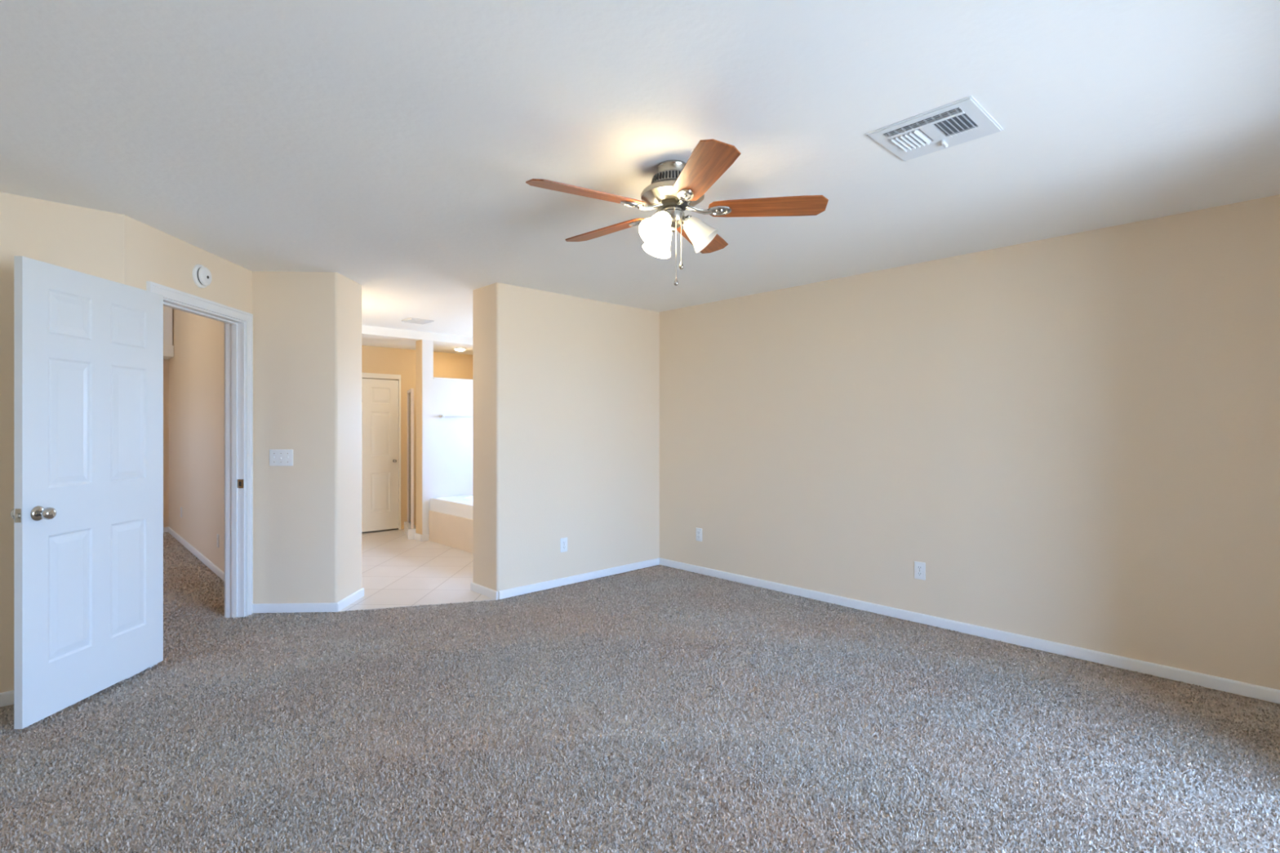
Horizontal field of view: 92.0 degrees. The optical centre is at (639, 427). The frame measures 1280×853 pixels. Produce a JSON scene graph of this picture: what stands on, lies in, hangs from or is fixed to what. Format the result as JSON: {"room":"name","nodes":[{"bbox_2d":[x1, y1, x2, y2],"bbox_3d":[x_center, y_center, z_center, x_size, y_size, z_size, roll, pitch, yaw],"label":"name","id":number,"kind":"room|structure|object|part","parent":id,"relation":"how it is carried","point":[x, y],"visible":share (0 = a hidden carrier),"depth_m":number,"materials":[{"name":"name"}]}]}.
{"room":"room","nodes":[
{"label":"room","id":0,"kind":"room"},
{"bbox_2d":[0,191,124,707],"bbox_3d":[-3.429,-0.300,2.547,1.999,3.400,0.120,0,0,-44],"label":"wall","id":1,"kind":"structure","parent":0,"point":[91,242],"depth_m":2.91,"materials":[{"name":"beige paint"}]},
{"bbox_2d":[0,667,147,706],"bbox_3d":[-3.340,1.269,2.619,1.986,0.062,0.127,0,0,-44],"label":"baseboard","id":2,"kind":"structure","parent":1,"relation":"attached to","point":[6,698],"depth_m":2.89,"materials":[{"name":"white paint"}]},
{"bbox_2d":[9,256,163,728],"bbox_3d":[-2.637,0.275,3.009,0.169,2.006,0.792,0,0,0],"label":"door","id":3,"kind":"structure","parent":1,"relation":"in","point":[86,513],"depth_m":2.91,"materials":[{"name":"white paint"}]},
{"bbox_3d":[-2.689,0.373,2.689,0.067,0.066,0.066,0,0,0],"label":"knob","id":4,"kind":"part","parent":3,"relation":"part of","materials":[{"name":"silver metal"}]},
{"bbox_3d":[-2.638,0.373,2.618,0.025,0.058,0.011,0,0,0],"label":"latch plate","id":5,"kind":"part","parent":3,"relation":"part of","materials":[{"name":"silver metal"}]},
{"bbox_3d":[-2.587,0.373,2.688,0.067,0.066,0.066,0,0,0],"label":"knob","id":6,"kind":"part","parent":3,"relation":"part of","materials":[{"name":"silver metal"}]},
{"bbox_2d":[163,359,168,527],"bbox_3d":[-6.865,-0.300,6.884,2.820,3.400,0.120,0,0,-44],"label":"wall","id":7,"kind":"structure","parent":0,"point":[166,362],"depth_m":7.71,"materials":[{"name":"beige paint"}]},
{"bbox_2d":[163,369,164,527],"bbox_3d":[-6.506,0.258,7.123,1.630,1.955,0.030,0,0,-44],"label":"trim","id":8,"kind":"structure","parent":7,"relation":"attached to","point":[163,370],"depth_m":7.67,"materials":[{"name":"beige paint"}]},
{"bbox_2d":[163,526,168,532],"bbox_3d":[-6.819,1.269,6.836,2.580,0.062,0.013,0,0,-44],"label":"baseboard","id":9,"kind":"structure","parent":7,"relation":"attached to","point":[165,529],"depth_m":7.70,"materials":[{"name":"white paint"}]},
{"bbox_2d":[163,306,173,359],"bbox_3d":[-6.351,-1.425,6.995,1.678,1.150,0.430,0,0,-44],"label":"trim","id":10,"kind":"structure","parent":7,"relation":"attached to","point":[168,348],"depth_m":7.40,"materials":[{"name":"white paint"}]},
{"bbox_2d":[124,214,252,314],"bbox_3d":[-2.760,-0.300,3.818,0.120,3.400,1.257,0,0,-3],"label":"wall","id":11,"kind":"structure","parent":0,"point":[151,254],"depth_m":3.58,"materials":[{"name":"beige paint"}]},
{"bbox_2d":[192,264,212,288],"bbox_3d":[-2.675,-0.928,3.791,0.047,0.142,0.142,0,0,-3],"label":"smoke detector","id":12,"kind":"object","parent":11,"relation":"attached to","point":[202,275],"visible":1,"depth_m":3.76,"materials":[{"name":"white plastic"}]},
{"bbox_2d":[168,308,224,572],"bbox_3d":[-4.269,-0.300,6.121,0.120,3.400,4.570,0,0,-44],"label":"wall","id":13,"kind":"structure","parent":0,"point":[197,366],"depth_m":6.19,"materials":[{"name":"beige paint"}]},
{"bbox_2d":[168,526,224,581],"bbox_3d":[-4.328,1.269,6.086,0.013,0.062,4.540,0,0,-44],"label":"baseboard","id":14,"kind":"structure","parent":13,"relation":"attached to","point":[207,562],"depth_m":6.11,"materials":[{"name":"white paint"}]},
{"bbox_2d":[217,533,218,547],"bbox_3d":[-3.732,1.000,5.466,0.007,0.116,0.072,0,0,-44],"label":"electrical outlet","id":15,"kind":"object","parent":13,"relation":"attached to","point":[217,534],"visible":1,"depth_m":5.45,"materials":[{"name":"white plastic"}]},
{"bbox_2d":[252,271,361,613],"bbox_3d":[-3.348,0.150,5.516,0.716,2.500,3.297,0,0,-44],"label":"wall","id":16,"kind":"structure","parent":0,"point":[307,326],"depth_m":4.37,"materials":[{"name":"beige paint"}]},
{"bbox_2d":[146,281,253,668],"bbox_3d":[-2.760,0.256,3.832,0.162,2.098,0.976,0,0,-3],"label":"door frame","id":17,"kind":"structure","parent":16,"relation":"attached to","point":[238,324],"depth_m":4.25,"materials":[{"name":"white paint"}]},
{"bbox_3d":[-2.744,0.385,4.246,0.042,0.060,0.003,0,0,-3],"label":"strike plate","id":18,"kind":"part","parent":17,"relation":"part of","materials":[{"name":"silver metal"}]},
{"bbox_2d":[269,449,293,466],"bbox_3d":[-2.527,0.211,4.350,0.162,0.116,0.016,0,0,-2],"label":"light switch","id":19,"kind":"object","parent":16,"relation":"attached to","point":[277,457],"visible":1,"depth_m":4.35,"materials":[{"name":"white plastic"}]},
{"bbox_2d":[253,602,337,613],"bbox_3d":[-2.426,1.267,4.355,0.573,0.065,0.013,0,0,-2],"label":"baseboard","id":20,"kind":"structure","parent":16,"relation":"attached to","point":[325,606],"depth_m":4.35,"materials":[{"name":"white paint"}]},
{"bbox_2d":[337,587,364,611],"bbox_3d":[-2.140,1.269,4.576,0.013,0.062,0.420,0,0,0],"label":"baseboard","id":21,"kind":"structure","parent":16,"relation":"attached to","point":[343,603],"depth_m":4.56,"materials":[{"name":"white paint"}]},
{"bbox_2d":[361,345,472,528],"bbox_3d":[-3.164,0.195,7.888,3.120,2.410,0.120,0,0,-44],"label":"wall","id":22,"kind":"structure","parent":0,"point":[379,360],"depth_m":7.94,"materials":[{"name":"beige paint"}]},
{"bbox_2d":[361,377,398,532],"bbox_3d":[-3.358,0.338,7.604,0.787,1.885,0.083,0,0,-44],"label":"door","id":23,"kind":"structure","parent":22,"relation":"in","point":[380,397],"depth_m":7.72,"materials":[{"name":"white paint"}]},
{"bbox_2d":[361,372,400,529],"bbox_3d":[-3.373,0.312,7.596,0.875,1.975,0.014,0,0,-44],"label":"trim","id":24,"kind":"structure","parent":22,"relation":"attached to","point":[375,375],"depth_m":7.88,"materials":[{"name":"white paint"}]},
{"bbox_2d":[361,324,472,355],"bbox_3d":[-2.826,-1.115,7.534,3.120,0.210,1.100,0,0,-44],"label":"ceiling","id":25,"kind":"structure","parent":0,"point":[376,336],"depth_m":7.25,"materials":[{"name":"white paint"}]},
{"bbox_2d":[453,347,466,351],"bbox_3d":[-2.301,-0.995,7.897,0.160,0.030,0.160,0,0,-44],"label":"recessed light","id":26,"kind":"object","parent":25,"relation":"in","point":[455,348],"visible":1,"depth_m":7.85,"materials":[{"name":"white paint"}]},
{"bbox_2d":[415,339,472,534],"bbox_3d":[-2.011,0.145,7.669,1.515,2.310,0.170,0,0,-44],"label":"wall","id":27,"kind":"structure","parent":0,"point":[444,445],"depth_m":7.21,"materials":[{"name":"white paint"}]},
{"bbox_2d":[414,533,429,541],"bbox_3d":[-2.530,1.262,7.164,0.093,0.075,0.183,0,0,-44],"label":"baseboard","id":28,"kind":"structure","parent":27,"relation":"attached to","point":[419,537],"depth_m":7.11,"materials":[{"name":"white paint"}]},
{"bbox_2d":[433,377,472,381],"bbox_3d":[-1.961,-0.577,7.717,1.376,0.018,0.186,0,0,-44],"label":"trim","id":29,"kind":"structure","parent":27,"relation":"attached to","point":[433,377],"depth_m":7.34,"materials":[{"name":"white paint"}]},
{"bbox_2d":[439,413,472,417],"bbox_3d":[-2.092,-0.135,7.424,0.648,0.048,0.072,0,0,-44],"label":"towel bar","id":30,"kind":"object","parent":27,"relation":"attached to","point":[441,415],"visible":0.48,"depth_m":7.28,"materials":[{"name":"white metal"}]},
{"bbox_3d":[-2.075,-0.135,7.407,0.600,0.016,0.016,0,0,-44],"label":"rail","id":31,"kind":"part","parent":30,"relation":"part of","materials":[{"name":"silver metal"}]},
{"bbox_2d":[472,282,659,599],"bbox_3d":[-0.393,0.150,5.602,2.270,2.500,0.385,0,0,-44],"label":"wall","id":32,"kind":"structure","parent":0,"point":[566,388],"depth_m":5.07,"materials":[{"name":"beige paint"}]},
{"bbox_2d":[470,582,497,599],"bbox_3d":[-1.215,1.269,4.810,0.013,0.062,0.395,0,0,-44],"label":"baseboard","id":33,"kind":"structure","parent":32,"relation":"attached to","point":[487,592],"depth_m":4.79,"materials":[{"name":"white paint"}]},
{"bbox_2d":[560,537,567,552],"bbox_3d":[-0.628,0.968,5.106,0.072,0.116,0.007,0,0,-44],"label":"electrical outlet","id":34,"kind":"object","parent":32,"relation":"attached to","point":[563,541],"visible":1,"depth_m":5.10,"materials":[{"name":"white plastic"}]},
{"bbox_2d":[498,557,659,599],"bbox_3d":[-0.439,1.269,5.283,1.738,0.062,0.013,0,0,-44],"label":"baseboard","id":35,"kind":"structure","parent":32,"relation":"attached to","point":[544,585],"depth_m":5.17,"materials":[{"name":"white paint"}]},
{"bbox_2d":[0,0,1279,337],"bbox_3d":[-0.583,-1.160,2.783,6.440,0.120,8.870,0,0,-44],"label":"ceiling","id":36,"kind":"structure","parent":0,"point":[392,148],"depth_m":2.25,"materials":[{"name":"white paint"}]},
{"bbox_2d":[401,317,434,324],"bbox_3d":[-2.284,-1.091,6.351,0.240,0.018,0.240,0,0,-44],"label":"ceiling vent","id":37,"kind":"object","parent":36,"relation":"in","point":[416,321],"visible":1,"depth_m":6.31,"materials":[{"name":"white metal"}]},
{"bbox_2d":[525,138,828,285],"bbox_3d":[0.102,-0.843,2.619,1.221,0.515,1.190,0,0,-44],"label":"ceiling fan","id":38,"kind":"object","parent":36,"relation":"hanging from","point":[678,186],"visible":1,"depth_m":2.53,"materials":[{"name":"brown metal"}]},
{"bbox_3d":[-0.202,-0.912,2.405,0.482,0.006,0.142,0,12,-30],"label":"blade","id":39,"kind":"part","parent":38,"relation":"part of","materials":[{"name":"brown wood"}]},
{"bbox_3d":[-0.154,-0.912,2.862,0.482,0.006,0.142,0,12,42],"label":"blade","id":40,"kind":"part","parent":38,"relation":"part of","materials":[{"name":"brown wood"}]},
{"bbox_3d":[0.079,-0.824,2.514,0.132,0.120,0.132,17,-36,15],"label":"lamp shade","id":41,"kind":"part","parent":38,"relation":"part of","materials":[{"name":"white glass"}]},
{"bbox_3d":[0.092,-0.824,2.693,0.132,0.120,0.132,14,39,-10],"label":"lamp shade","id":42,"kind":"part","parent":38,"relation":"part of","materials":[{"name":"white glass"}]},
{"bbox_3d":[0.085,-0.836,2.523,0.052,0.088,0.052,17,-36,15],"label":"light bulb","id":43,"kind":"part","parent":38,"relation":"part of","materials":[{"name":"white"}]},
{"bbox_3d":[0.149,-0.743,2.549,0.003,0.259,0.003,0,0,-44],"label":"pull chain","id":44,"kind":"part","parent":38,"relation":"part of","materials":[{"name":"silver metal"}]},
{"bbox_3d":[0.171,-0.777,2.560,0.003,0.189,0.003,0,0,-44],"label":"pull chain","id":45,"kind":"part","parent":38,"relation":"part of","materials":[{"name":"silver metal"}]},
{"bbox_3d":[0.240,-0.824,2.593,0.132,0.120,0.132,-43,-3,-1],"label":"lamp shade","id":46,"kind":"part","parent":38,"relation":"part of","materials":[{"name":"white glass"}]},
{"bbox_3d":[0.296,-0.912,2.957,0.142,0.006,0.482,-13,-5,23],"label":"blade","id":47,"kind":"part","parent":38,"relation":"part of","materials":[{"name":"brown wood"}]},
{"bbox_3d":[0.218,-0.912,2.217,0.142,0.006,0.482,12,-3,-12],"label":"blade","id":48,"kind":"part","parent":38,"relation":"part of","materials":[{"name":"brown wood"}]},
{"bbox_3d":[0.526,-0.912,2.559,0.482,0.006,0.142,0,-12,6],"label":"blade","id":49,"kind":"part","parent":38,"relation":"part of","materials":[{"name":"brown wood"}]},
{"bbox_2d":[866,95,1003,160],"bbox_3d":[1.091,-1.087,2.294,0.335,0.027,0.366,0,0,-44],"label":"ceiling vent","id":50,"kind":"object","parent":36,"relation":"in","point":[964,120],"visible":1,"depth_m":2.27,"materials":[{"name":"white metal"}]},
{"bbox_3d":[1.163,-1.083,2.362,0.044,0.019,0.016,0,0,-44],"label":"lever","id":51,"kind":"part","parent":50,"relation":"part of","materials":[{"name":"white paint"}]},
{"bbox_2d":[0,528,1279,852],"bbox_3d":[-1.552,1.360,3.883,6.320,0.120,11.560,0,0,-44],"label":"floor","id":52,"kind":"structure","parent":0,"point":[659,708],"depth_m":2.61,"materials":[{"name":"beige carpet"}]},
{"bbox_2d":[404,388,415,539],"bbox_3d":[-2.783,0.420,7.491,0.100,1.760,0.650,0,0,-25],"label":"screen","id":53,"kind":"object","parent":52,"relation":"on","point":[409,526],"visible":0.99,"depth_m":7.23,"materials":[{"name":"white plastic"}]},
{"bbox_3d":[-2.893,0.360,7.727,0.032,1.640,0.030,0,0,-25],"label":"post","id":54,"kind":"part","parent":53,"relation":"part of","materials":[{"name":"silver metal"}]},
{"bbox_3d":[-2.779,0.378,7.482,0.006,1.605,0.510,0,0,-25],"label":"glass pane","id":55,"kind":"part","parent":53,"relation":"part of","materials":[{"name":"glass"}]},
{"bbox_3d":[-2.665,0.360,7.237,0.032,1.640,0.030,0,0,-25],"label":"post","id":56,"kind":"part","parent":53,"relation":"part of","materials":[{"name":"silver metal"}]},
{"bbox_2d":[428,494,472,553],"bbox_3d":[-1.370,1.055,7.051,1.429,0.490,1.590,0,0,-44],"label":"bathtub","id":57,"kind":"object","parent":52,"relation":"on","point":[450,517],"visible":0.18,"depth_m":6.77,"materials":[{"name":"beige tile"}]},
{"bbox_2d":[659,195,1279,704],"bbox_3d":[2.345,0.150,3.712,0.120,2.500,6.170,0,0,-44],"label":"wall","id":58,"kind":"structure","parent":0,"point":[1075,437],"depth_m":3.70,"materials":[{"name":"beige paint"}]},
{"bbox_2d":[695,527,702,541],"bbox_3d":[0.527,0.955,5.524,0.007,0.116,0.072,0,0,-44],"label":"electrical outlet","id":59,"kind":"object","parent":58,"relation":"attached to","point":[698,531],"visible":1,"depth_m":5.52,"materials":[{"name":"white plastic"}]},
{"bbox_2d":[914,560,925,580],"bbox_3d":[1.866,0.953,4.122,0.007,0.116,0.072,0,0,-44],"label":"electrical outlet","id":60,"kind":"object","parent":58,"relation":"attached to","point":[919,567],"visible":1,"depth_m":4.12,"materials":[{"name":"white plastic"}]},
{"bbox_2d":[916,564,922,570],"bbox_3d":[1.864,0.933,4.120,0.002,0.029,0.033,0,0,-44],"label":"receptacle","id":61,"kind":"object","parent":60,"relation":"attached to","point":[919,567],"depth_m":4.12,"materials":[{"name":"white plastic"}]},
{"bbox_2d":[916,571,922,576],"bbox_3d":[1.864,0.973,4.120,0.002,0.029,0.033,0,0,-44],"label":"receptacle","id":62,"kind":"object","parent":60,"relation":"attached to","point":[918,573],"depth_m":4.12,"materials":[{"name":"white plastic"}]},
{"bbox_2d":[659,557,1279,703],"bbox_3d":[1.744,1.269,4.245,0.013,0.062,4.530,0,0,-44],"label":"baseboard","id":63,"kind":"structure","parent":58,"relation":"attached to","point":[1271,695],"depth_m":3.69,"materials":[{"name":"white paint"}]}
]}

